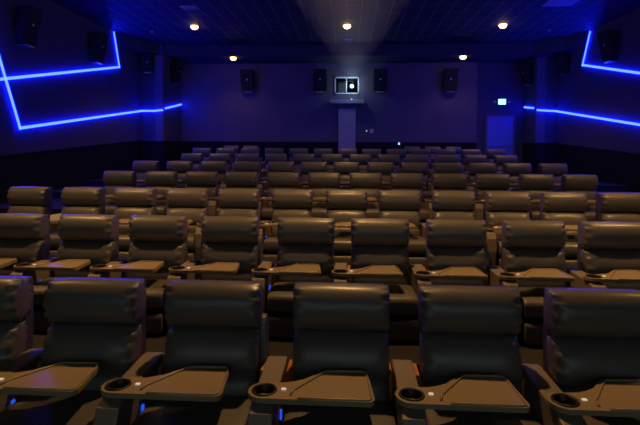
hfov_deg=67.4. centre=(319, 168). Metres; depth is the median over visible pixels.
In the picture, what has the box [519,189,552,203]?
lumbar cushion
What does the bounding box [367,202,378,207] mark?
cushion
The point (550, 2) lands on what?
ceiling panel
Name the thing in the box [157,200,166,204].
cushion
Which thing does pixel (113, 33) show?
led strip
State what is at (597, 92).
wall
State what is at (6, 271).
cushion
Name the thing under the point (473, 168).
recliner
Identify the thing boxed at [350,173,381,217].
recliner
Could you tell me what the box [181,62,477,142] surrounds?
wall
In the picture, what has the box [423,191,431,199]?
seat cushion
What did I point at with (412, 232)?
cushion
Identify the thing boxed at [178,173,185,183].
lumbar cushion
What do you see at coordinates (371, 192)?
lumbar cushion
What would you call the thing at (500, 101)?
exit sign
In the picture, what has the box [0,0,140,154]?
wall
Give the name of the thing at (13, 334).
lumbar cushion
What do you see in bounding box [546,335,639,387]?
lumbar cushion
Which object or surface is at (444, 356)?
lumbar cushion
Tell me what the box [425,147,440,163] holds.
recliner
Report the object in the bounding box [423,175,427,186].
lumbar cushion
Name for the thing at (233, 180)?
recliner
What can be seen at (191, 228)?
cushion
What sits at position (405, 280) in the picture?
cushion
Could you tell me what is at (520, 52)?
ceiling
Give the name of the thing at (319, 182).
recliner
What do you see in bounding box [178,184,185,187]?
cushion
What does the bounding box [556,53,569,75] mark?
wall speaker
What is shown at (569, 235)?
cushion
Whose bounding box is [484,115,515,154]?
door
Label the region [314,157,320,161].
lumbar cushion
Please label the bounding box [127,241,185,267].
lumbar cushion
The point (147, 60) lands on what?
wall speaker
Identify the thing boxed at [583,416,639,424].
seat cushion
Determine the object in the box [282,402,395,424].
seat cushion
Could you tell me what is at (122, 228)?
cushion
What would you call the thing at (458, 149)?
recliner
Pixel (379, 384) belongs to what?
cushion
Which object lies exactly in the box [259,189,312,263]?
recliner
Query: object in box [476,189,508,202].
lumbar cushion
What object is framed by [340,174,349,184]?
lumbar cushion
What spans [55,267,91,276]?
cushion
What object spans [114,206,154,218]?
lumbar cushion
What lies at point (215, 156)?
recliner
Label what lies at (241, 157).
recliner
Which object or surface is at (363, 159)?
recliner
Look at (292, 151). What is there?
recliner
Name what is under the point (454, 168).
recliner
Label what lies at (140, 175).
lumbar cushion
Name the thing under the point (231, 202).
recliner
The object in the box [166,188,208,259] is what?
recliner
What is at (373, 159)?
lumbar cushion
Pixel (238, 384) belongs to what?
cushion
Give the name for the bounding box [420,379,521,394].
cushion
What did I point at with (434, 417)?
seat cushion
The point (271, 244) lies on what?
seat cushion
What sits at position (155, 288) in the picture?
seat cushion
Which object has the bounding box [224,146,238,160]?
recliner
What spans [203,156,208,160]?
lumbar cushion
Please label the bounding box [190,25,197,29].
recessed light
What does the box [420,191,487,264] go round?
recliner
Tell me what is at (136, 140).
trim
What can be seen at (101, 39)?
grille
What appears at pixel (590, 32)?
led strip
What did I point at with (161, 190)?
lumbar cushion
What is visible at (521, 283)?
cushion
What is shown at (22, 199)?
recliner
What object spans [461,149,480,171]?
recliner
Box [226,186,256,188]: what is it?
lumbar cushion
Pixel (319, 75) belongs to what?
wall speaker
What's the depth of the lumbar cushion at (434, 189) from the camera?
9.05 m
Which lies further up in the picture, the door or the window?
the window
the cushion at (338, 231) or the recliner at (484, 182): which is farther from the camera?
the recliner at (484, 182)
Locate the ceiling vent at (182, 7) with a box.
[179,6,199,9]
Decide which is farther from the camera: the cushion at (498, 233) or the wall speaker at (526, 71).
the wall speaker at (526, 71)
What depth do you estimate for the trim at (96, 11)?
14.33 m
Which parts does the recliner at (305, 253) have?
armrest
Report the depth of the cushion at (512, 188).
11.00 m
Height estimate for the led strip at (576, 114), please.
1.349 m
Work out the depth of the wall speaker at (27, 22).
12.03 m
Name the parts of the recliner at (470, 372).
armrest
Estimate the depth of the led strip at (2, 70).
12.66 m
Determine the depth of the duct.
20.79 m
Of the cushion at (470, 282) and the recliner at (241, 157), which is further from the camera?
the recliner at (241, 157)
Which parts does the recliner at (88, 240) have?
armrest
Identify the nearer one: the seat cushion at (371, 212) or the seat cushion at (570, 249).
the seat cushion at (570, 249)
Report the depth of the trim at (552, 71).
19.25 m
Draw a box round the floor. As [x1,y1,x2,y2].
[0,173,638,371]
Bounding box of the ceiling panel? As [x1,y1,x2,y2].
[541,0,579,6]
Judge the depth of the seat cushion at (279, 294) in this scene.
4.52 m
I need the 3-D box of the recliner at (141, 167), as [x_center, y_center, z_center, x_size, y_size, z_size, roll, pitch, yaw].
[-4.336,0.339,11.387,0.826,1.054,0.880,0,3,3]
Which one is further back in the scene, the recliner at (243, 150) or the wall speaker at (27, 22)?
the recliner at (243, 150)
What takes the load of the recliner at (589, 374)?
on the floor
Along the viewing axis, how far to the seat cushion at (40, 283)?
4.68 m
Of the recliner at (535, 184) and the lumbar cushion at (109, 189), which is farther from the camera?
the lumbar cushion at (109, 189)
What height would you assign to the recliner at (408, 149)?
1.054 m
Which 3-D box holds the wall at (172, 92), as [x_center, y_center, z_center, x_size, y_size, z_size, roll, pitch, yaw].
[-6.689,-2.040,20.482,0.930,6.020,2.350,0,3,3]
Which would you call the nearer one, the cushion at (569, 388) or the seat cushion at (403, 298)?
the cushion at (569, 388)
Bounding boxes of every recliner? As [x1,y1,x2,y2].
[0,213,49,275]
[0,275,33,367]
[0,277,146,424]
[7,186,52,214]
[9,214,118,330]
[50,187,104,256]
[87,215,187,333]
[92,279,268,424]
[103,171,136,214]
[113,187,156,258]
[132,161,159,187]
[145,171,177,214]
[165,216,262,330]
[166,161,192,187]
[166,171,217,211]
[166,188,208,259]
[181,153,202,170]
[186,161,226,192]
[192,148,211,160]
[195,189,259,259]
[198,153,230,171]
[208,172,257,215]
[216,148,234,169]
[220,161,259,188]
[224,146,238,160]
[227,154,258,171]
[232,148,259,169]
[236,146,262,161]
[247,282,395,424]
[251,217,334,337]
[257,161,293,196]
[259,154,286,181]
[259,172,299,222]
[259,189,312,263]
[260,148,283,169]
[289,148,307,161]
[293,154,313,181]
[299,162,326,189]
[308,172,339,217]
[314,148,332,161]
[321,154,342,172]
[326,190,366,268]
[331,218,418,340]
[333,162,358,189]
[338,149,356,161]
[349,154,370,172]
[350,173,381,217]
[362,149,380,161]
[367,162,393,189]
[377,154,399,172]
[379,190,425,268]
[387,149,405,171]
[389,284,540,424]
[390,173,428,222]
[400,155,431,182]
[401,162,431,199]
[404,146,419,154]
[409,219,487,339]
[411,149,433,171]
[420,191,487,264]
[423,173,465,218]
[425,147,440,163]
[428,155,457,182]
[428,163,461,191]
[430,149,455,169]
[445,147,460,162]
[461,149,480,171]
[461,155,486,182]
[465,163,495,192]
[474,174,509,219]
[485,191,530,267]
[486,149,506,162]
[487,220,574,344]
[494,155,517,173]
[503,163,531,191]
[518,174,554,219]
[521,287,639,424]
[538,163,567,191]
[540,192,587,267]
[561,174,598,220]
[566,221,639,290]
[595,192,639,221]
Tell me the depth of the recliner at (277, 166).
11.35 m
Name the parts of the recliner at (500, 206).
armrest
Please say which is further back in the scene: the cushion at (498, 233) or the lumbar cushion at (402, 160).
the lumbar cushion at (402, 160)
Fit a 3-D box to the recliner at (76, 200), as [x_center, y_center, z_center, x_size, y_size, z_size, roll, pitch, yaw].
[-3.764,0.820,7.123,0.826,1.054,0.880,0,3,4]
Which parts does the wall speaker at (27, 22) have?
bracket arm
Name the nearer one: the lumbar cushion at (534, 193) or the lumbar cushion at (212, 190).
the lumbar cushion at (534, 193)
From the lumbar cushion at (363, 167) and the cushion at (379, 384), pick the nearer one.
the cushion at (379, 384)
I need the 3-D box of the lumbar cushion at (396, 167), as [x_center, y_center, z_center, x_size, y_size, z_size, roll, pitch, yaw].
[1.923,0.034,13.431,0.606,0.318,0.237,0,-17,4]
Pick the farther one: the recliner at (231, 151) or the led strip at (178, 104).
the led strip at (178, 104)
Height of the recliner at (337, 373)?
1.054 m
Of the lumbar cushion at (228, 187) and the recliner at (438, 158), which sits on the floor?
the recliner at (438, 158)
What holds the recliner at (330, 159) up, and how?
on the floor
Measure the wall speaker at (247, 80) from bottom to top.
0.970 m
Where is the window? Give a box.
[335,77,358,93]
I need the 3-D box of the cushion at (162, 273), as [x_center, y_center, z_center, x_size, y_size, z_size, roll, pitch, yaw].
[-1.776,1.145,5.192,0.602,0.220,0.200,0,-11,4]
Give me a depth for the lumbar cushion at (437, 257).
4.95 m
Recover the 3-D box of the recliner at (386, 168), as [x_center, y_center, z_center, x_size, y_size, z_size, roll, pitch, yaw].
[1.316,0.383,11.058,0.826,1.054,0.880,0,3,3]
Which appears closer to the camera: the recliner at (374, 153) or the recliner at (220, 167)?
the recliner at (220, 167)
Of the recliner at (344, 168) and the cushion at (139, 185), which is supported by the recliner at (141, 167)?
the cushion at (139, 185)
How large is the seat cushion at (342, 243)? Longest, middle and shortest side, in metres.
0.632 x 0.560 x 0.200 m
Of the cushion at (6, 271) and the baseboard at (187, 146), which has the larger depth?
the baseboard at (187, 146)
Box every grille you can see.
[23,6,42,44]
[95,33,108,61]
[176,61,183,82]
[519,63,526,83]
[556,54,563,73]
[597,30,611,60]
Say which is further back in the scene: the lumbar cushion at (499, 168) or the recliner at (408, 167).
the lumbar cushion at (499, 168)
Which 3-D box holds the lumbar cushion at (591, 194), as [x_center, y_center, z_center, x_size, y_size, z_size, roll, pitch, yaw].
[4.854,0.544,8.950,0.606,0.318,0.237,0,-17,3]
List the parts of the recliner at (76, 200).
armrest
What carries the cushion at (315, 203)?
on the recliner at (319, 182)
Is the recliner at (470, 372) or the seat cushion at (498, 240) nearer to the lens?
the recliner at (470, 372)
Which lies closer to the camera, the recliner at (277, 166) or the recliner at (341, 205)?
the recliner at (341, 205)
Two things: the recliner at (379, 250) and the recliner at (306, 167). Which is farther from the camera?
the recliner at (306, 167)
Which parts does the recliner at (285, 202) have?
armrest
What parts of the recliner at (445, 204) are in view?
armrest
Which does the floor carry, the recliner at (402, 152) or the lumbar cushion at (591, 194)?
the recliner at (402, 152)
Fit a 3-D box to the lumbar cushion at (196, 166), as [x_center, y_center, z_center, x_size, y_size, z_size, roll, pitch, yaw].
[-3.674,-0.009,13.757,0.606,0.318,0.237,0,-17,4]
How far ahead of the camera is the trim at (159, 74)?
19.21 m
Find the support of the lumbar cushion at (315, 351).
on the recliner at (337, 373)
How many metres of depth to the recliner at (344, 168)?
11.27 m
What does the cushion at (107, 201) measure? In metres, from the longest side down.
0.602 x 0.220 x 0.200 m
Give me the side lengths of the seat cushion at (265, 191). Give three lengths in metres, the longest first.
0.632 x 0.560 x 0.200 m
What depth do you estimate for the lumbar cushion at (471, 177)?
11.11 m
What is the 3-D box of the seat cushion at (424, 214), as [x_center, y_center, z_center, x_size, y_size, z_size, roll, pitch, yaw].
[1.631,0.829,8.764,0.632,0.200,0.560,0,1,3]
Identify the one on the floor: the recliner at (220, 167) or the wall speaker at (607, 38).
the recliner at (220, 167)
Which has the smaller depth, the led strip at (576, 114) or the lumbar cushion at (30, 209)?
the lumbar cushion at (30, 209)
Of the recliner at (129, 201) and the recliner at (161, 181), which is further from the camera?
the recliner at (161, 181)
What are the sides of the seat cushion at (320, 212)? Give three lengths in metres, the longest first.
0.632 x 0.560 x 0.200 m
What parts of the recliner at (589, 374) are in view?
armrest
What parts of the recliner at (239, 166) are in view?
armrest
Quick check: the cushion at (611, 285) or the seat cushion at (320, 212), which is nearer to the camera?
the cushion at (611, 285)
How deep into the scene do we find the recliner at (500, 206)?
6.91 m
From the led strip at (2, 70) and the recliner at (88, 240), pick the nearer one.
the recliner at (88, 240)
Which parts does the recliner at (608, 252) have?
armrest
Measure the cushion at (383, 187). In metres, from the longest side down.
0.602 x 0.220 x 0.200 m
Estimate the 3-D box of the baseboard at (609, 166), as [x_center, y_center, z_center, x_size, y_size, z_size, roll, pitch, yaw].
[8.218,0.748,5.065,0.870,2.350,31.200,0,3,3]
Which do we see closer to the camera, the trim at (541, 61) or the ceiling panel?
the ceiling panel
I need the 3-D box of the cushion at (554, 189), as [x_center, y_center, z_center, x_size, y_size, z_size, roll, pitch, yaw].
[5.378,0.512,11.042,0.602,0.220,0.200,0,-11,3]
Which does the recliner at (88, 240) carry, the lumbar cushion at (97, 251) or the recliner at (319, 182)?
the lumbar cushion at (97, 251)
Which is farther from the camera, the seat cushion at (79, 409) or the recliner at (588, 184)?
the recliner at (588, 184)
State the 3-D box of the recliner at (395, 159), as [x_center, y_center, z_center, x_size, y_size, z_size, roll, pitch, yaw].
[1.812,0.136,13.184,0.826,1.054,0.880,0,3,4]
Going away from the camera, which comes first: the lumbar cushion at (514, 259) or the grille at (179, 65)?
the lumbar cushion at (514, 259)
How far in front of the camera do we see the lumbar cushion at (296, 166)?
13.48 m
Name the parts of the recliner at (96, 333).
armrest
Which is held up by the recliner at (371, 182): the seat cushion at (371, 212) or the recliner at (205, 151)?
the seat cushion at (371, 212)
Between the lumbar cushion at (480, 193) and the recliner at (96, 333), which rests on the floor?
the recliner at (96, 333)
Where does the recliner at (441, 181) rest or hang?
on the floor
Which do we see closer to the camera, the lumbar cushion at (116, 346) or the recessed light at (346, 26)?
the lumbar cushion at (116, 346)
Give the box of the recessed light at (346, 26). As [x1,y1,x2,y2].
[343,24,350,28]
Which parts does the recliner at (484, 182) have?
armrest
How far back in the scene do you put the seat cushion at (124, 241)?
6.67 m
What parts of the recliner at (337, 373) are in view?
armrest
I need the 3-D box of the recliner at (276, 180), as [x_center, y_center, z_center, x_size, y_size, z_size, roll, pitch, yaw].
[-0.810,0.603,9.025,0.826,1.054,0.880,0,3,3]
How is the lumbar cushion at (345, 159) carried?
on the recliner at (345, 152)
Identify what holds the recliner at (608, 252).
on the floor
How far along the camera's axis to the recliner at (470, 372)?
2.89 m
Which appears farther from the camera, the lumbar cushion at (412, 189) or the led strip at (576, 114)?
the led strip at (576, 114)
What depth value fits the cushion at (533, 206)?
8.87 m
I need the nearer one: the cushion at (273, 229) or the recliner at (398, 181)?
the cushion at (273, 229)
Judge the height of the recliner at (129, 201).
1.054 m
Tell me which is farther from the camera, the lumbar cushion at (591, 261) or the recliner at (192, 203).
the recliner at (192, 203)
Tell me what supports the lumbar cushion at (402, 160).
on the recliner at (402, 152)
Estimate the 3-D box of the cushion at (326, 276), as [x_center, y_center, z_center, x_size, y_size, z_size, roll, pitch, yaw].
[-0.155,1.158,5.098,0.602,0.220,0.200,0,-11,3]
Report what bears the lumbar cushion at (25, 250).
on the recliner at (24, 237)
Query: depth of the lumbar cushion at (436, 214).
6.97 m
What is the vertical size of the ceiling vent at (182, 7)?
0.020 m
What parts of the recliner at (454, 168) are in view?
armrest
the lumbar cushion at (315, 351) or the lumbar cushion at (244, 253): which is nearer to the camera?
the lumbar cushion at (315, 351)
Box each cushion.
[0,239,46,264]
[0,265,14,275]
[0,321,27,367]
[0,391,102,424]
[7,205,49,214]
[33,277,64,305]
[41,322,142,371]
[50,231,61,247]
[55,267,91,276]
[56,240,116,266]
[61,205,102,215]
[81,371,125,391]
[104,185,134,198]
[105,199,114,203]
[105,204,115,214]
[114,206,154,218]
[119,225,128,231]
[119,232,131,248]
[126,268,169,278]
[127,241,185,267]
[131,396,251,424]
[137,172,145,182]
[137,183,147,187]
[145,279,166,308]
[146,186,176,199]
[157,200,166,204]
[157,205,165,214]
[163,326,260,375]
[164,371,258,397]
[166,207,206,224]
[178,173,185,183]
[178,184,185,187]
[186,186,216,199]
[188,225,197,232]
[188,233,194,249]
[193,163,200,170]
[200,242,257,269]
[200,270,253,280]
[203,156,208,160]
[218,173,225,183]
[218,207,258,217]
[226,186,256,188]
[262,206,272,218]
[263,189,267,196]
[264,234,278,251]
[267,282,298,311]
[268,187,298,200]
[271,227,276,233]
[272,208,311,222]
[277,244,333,271]
[277,271,333,282]
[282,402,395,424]
[292,329,388,380]
[292,376,388,402]
[294,164,300,172]
[301,174,308,184]
[301,185,308,188]
[309,187,339,201]
[312,207,326,217]
[313,201,325,206]
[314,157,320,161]
[326,209,366,222]
[327,164,333,172]
[334,235,351,252]
[335,228,350,234]
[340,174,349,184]
[340,185,350,189]
[343,157,348,161]
[350,188,380,201]
[351,245,408,273]
[351,273,408,284]
[359,164,366,172]
[366,208,378,217]
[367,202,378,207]
[371,157,376,161]
[379,209,420,228]
[381,186,390,189]
[382,174,390,185]
[385,284,417,314]
[391,188,422,202]
[394,165,399,172]
[399,158,405,165]
[408,236,425,253]
[409,229,420,236]
[419,332,522,384]
[420,208,428,220]
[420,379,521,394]
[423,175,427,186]
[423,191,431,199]
[425,409,540,424]
[426,246,486,274]
[430,279,486,285]
[432,210,474,219]
[433,188,464,190]
[469,175,475,186]
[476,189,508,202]
[486,211,529,225]
[487,158,493,162]
[493,230,501,237]
[496,165,502,171]
[496,238,501,255]
[502,247,566,272]
[509,175,518,186]
[510,187,517,191]
[515,280,566,287]
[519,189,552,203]
[519,287,543,317]
[529,210,539,219]
[530,204,539,209]
[541,211,586,224]
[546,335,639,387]
[553,188,560,191]
[554,176,560,187]
[556,384,592,392]
[562,190,596,204]
[563,239,577,256]
[566,232,577,238]
[579,249,639,273]
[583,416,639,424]
[584,210,595,220]
[587,205,595,209]
[597,212,639,221]
[602,282,639,289]
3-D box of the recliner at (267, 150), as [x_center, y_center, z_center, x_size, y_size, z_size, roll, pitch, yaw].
[-1.619,-0.141,15.579,0.826,1.054,0.880,0,3,3]
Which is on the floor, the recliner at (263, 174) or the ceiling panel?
the recliner at (263, 174)
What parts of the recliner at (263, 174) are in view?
armrest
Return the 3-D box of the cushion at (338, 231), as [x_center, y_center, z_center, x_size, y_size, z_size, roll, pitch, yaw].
[0.392,0.949,7.102,0.602,0.220,0.200,0,-11,4]
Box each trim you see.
[0,140,141,156]
[51,0,111,30]
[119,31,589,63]
[155,55,163,140]
[523,57,558,142]
[535,57,546,142]
[556,143,639,154]
[600,0,639,25]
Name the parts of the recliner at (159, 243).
armrest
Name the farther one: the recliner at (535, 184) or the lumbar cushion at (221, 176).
the lumbar cushion at (221, 176)
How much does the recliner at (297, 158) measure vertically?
1.054 m
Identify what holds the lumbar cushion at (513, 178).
on the recliner at (513, 169)
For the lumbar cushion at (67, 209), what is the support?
on the recliner at (76, 200)
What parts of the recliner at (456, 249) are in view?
armrest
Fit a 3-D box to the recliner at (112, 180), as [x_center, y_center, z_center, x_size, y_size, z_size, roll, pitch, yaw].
[-4.068,0.578,9.216,0.826,1.054,0.880,0,3,3]
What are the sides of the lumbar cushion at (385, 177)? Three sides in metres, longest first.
0.606 x 0.318 x 0.237 m
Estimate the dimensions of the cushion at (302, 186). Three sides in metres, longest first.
0.602 x 0.220 x 0.200 m
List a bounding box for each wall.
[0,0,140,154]
[140,44,180,140]
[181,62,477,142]
[476,63,524,162]
[557,7,639,153]
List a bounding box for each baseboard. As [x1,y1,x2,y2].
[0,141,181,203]
[182,141,476,163]
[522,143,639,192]
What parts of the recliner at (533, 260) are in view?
armrest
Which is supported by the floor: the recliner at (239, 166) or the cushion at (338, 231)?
the recliner at (239, 166)
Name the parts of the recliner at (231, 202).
armrest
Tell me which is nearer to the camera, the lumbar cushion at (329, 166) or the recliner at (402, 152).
the lumbar cushion at (329, 166)
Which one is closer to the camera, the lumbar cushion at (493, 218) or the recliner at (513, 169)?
the lumbar cushion at (493, 218)
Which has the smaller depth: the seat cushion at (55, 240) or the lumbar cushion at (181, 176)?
the seat cushion at (55, 240)
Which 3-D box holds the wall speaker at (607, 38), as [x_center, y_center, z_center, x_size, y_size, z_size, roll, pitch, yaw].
[9.059,-3.840,15.094,0.430,0.970,0.600,0,3,3]
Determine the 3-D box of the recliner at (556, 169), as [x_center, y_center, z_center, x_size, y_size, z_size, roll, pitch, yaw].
[5.352,0.414,10.823,0.980,1.054,0.872,0,3,3]
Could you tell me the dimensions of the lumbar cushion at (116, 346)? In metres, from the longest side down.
0.606 x 0.318 x 0.237 m
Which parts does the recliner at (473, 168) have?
armrest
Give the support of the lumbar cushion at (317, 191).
on the recliner at (319, 182)
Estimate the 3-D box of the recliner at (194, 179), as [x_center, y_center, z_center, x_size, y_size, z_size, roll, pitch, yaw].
[-2.421,0.590,9.120,0.826,1.054,0.880,0,3,3]
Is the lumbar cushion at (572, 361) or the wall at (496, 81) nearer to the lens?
the lumbar cushion at (572, 361)
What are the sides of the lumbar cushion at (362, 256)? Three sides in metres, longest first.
0.606 x 0.318 x 0.237 m
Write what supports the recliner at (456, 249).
on the floor
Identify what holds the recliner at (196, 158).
on the floor
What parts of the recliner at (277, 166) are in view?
armrest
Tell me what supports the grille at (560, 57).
attached to the wall speaker at (562, 59)
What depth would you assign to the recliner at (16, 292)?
3.14 m
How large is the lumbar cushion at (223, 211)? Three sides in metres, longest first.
0.606 x 0.318 x 0.237 m
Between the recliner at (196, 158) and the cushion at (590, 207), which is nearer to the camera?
the cushion at (590, 207)
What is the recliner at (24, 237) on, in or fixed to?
on the floor
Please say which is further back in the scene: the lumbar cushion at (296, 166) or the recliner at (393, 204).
the lumbar cushion at (296, 166)
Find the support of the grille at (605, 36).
attached to the wall speaker at (607, 38)
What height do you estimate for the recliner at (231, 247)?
1.054 m
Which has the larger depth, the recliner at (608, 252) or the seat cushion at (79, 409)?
the recliner at (608, 252)
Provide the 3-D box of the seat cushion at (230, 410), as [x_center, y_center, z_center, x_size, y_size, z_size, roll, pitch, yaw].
[-0.710,1.477,2.712,0.632,0.200,0.560,0,1,3]
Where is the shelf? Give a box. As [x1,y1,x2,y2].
[330,100,363,106]
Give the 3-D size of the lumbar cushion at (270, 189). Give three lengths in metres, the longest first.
0.606 x 0.318 x 0.237 m
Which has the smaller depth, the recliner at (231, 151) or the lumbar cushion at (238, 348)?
the lumbar cushion at (238, 348)
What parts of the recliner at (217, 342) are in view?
armrest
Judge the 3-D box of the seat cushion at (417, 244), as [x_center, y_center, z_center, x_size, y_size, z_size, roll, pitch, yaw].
[1.155,1.065,6.716,0.632,0.200,0.560,0,1,3]
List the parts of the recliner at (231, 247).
armrest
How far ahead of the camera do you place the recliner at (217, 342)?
2.97 m
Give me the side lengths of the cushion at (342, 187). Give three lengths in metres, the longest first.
0.602 x 0.220 x 0.200 m
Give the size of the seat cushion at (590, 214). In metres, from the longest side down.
0.632 x 0.560 x 0.200 m
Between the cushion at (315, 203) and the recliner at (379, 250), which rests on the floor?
the recliner at (379, 250)
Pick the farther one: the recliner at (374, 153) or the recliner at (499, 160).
the recliner at (374, 153)
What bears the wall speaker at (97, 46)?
attached to the wall at (63, 39)
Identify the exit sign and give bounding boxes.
[494,99,509,104]
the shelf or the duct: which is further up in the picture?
the shelf
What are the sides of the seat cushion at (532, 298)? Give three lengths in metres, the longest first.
0.632 x 0.560 x 0.200 m
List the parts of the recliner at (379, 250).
armrest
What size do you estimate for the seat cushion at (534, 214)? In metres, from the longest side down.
0.632 x 0.560 x 0.200 m
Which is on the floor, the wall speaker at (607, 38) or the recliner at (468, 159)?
the recliner at (468, 159)
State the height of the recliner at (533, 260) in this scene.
1.054 m
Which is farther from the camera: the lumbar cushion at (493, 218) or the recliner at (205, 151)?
the recliner at (205, 151)
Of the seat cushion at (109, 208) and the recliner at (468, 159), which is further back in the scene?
the recliner at (468, 159)
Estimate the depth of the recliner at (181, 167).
11.50 m
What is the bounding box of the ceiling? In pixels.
[105,0,606,44]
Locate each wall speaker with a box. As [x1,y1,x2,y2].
[12,5,42,47]
[87,32,108,63]
[141,54,152,73]
[170,61,183,83]
[240,69,254,92]
[313,69,326,92]
[373,69,387,92]
[442,68,457,92]
[519,62,533,85]
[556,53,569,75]
[597,29,619,62]
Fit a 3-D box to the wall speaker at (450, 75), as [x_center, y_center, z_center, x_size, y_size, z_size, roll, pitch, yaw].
[5.543,-3.737,20.353,0.600,0.970,0.430,0,3,3]
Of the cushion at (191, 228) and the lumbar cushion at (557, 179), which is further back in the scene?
the lumbar cushion at (557, 179)
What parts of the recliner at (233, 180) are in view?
armrest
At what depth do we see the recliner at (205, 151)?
15.89 m
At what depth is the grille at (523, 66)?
19.75 m
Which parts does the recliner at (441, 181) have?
armrest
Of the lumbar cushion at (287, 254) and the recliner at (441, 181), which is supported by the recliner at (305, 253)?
the lumbar cushion at (287, 254)
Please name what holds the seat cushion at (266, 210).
on the recliner at (276, 180)
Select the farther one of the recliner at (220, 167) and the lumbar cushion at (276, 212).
the recliner at (220, 167)
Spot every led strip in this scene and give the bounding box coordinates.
[0,32,119,80]
[0,57,162,129]
[164,104,181,108]
[537,109,639,125]
[582,31,639,73]
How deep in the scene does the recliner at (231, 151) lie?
15.84 m
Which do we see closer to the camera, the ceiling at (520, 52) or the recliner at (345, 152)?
the recliner at (345, 152)
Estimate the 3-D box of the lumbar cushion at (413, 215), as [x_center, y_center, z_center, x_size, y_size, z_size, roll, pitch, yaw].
[1.178,0.756,7.089,0.606,0.318,0.237,0,-17,3]
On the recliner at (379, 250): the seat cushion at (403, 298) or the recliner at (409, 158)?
the seat cushion at (403, 298)
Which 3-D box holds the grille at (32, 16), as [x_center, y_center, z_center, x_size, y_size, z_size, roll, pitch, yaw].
[-7.305,-3.624,12.203,0.222,0.856,0.515,0,3,3]
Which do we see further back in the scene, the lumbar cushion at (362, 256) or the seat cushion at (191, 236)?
the seat cushion at (191, 236)
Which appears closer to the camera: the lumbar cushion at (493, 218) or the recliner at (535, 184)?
the lumbar cushion at (493, 218)
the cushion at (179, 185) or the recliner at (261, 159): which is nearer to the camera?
the cushion at (179, 185)
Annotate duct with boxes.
[338,109,355,148]
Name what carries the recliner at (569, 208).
on the floor
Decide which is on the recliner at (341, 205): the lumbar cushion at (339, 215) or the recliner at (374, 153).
the lumbar cushion at (339, 215)
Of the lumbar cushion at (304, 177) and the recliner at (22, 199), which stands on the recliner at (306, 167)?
the lumbar cushion at (304, 177)
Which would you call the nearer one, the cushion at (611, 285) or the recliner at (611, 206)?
the cushion at (611, 285)
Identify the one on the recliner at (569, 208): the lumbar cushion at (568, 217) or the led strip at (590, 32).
the lumbar cushion at (568, 217)
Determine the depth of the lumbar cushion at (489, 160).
15.34 m
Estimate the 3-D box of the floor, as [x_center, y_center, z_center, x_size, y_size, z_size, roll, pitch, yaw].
[0.325,1.342,5.754,17.300,1.220,31.800,0,3,3]
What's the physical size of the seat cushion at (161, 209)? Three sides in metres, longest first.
0.632 x 0.560 x 0.200 m
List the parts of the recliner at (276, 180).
armrest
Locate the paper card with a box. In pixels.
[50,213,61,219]
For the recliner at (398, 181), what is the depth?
9.06 m
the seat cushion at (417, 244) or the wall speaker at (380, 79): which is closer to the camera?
the seat cushion at (417, 244)
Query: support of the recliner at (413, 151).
on the floor
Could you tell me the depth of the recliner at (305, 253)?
5.01 m
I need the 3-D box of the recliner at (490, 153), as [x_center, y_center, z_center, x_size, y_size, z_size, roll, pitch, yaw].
[5.634,-0.085,15.156,0.980,1.054,0.872,0,3,3]
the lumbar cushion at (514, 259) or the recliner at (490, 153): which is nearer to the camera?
the lumbar cushion at (514, 259)
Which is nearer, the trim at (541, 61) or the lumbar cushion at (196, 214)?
the lumbar cushion at (196, 214)
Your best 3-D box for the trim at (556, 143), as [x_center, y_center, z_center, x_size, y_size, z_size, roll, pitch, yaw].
[8.887,0.054,9.407,0.050,1.302,19.800,0,3,3]
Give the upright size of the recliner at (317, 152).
1.054 m
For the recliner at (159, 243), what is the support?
on the floor
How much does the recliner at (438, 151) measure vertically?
1.054 m
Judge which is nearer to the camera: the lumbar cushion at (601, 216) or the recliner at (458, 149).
the lumbar cushion at (601, 216)
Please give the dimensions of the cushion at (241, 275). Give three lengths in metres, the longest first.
0.602 x 0.220 x 0.200 m

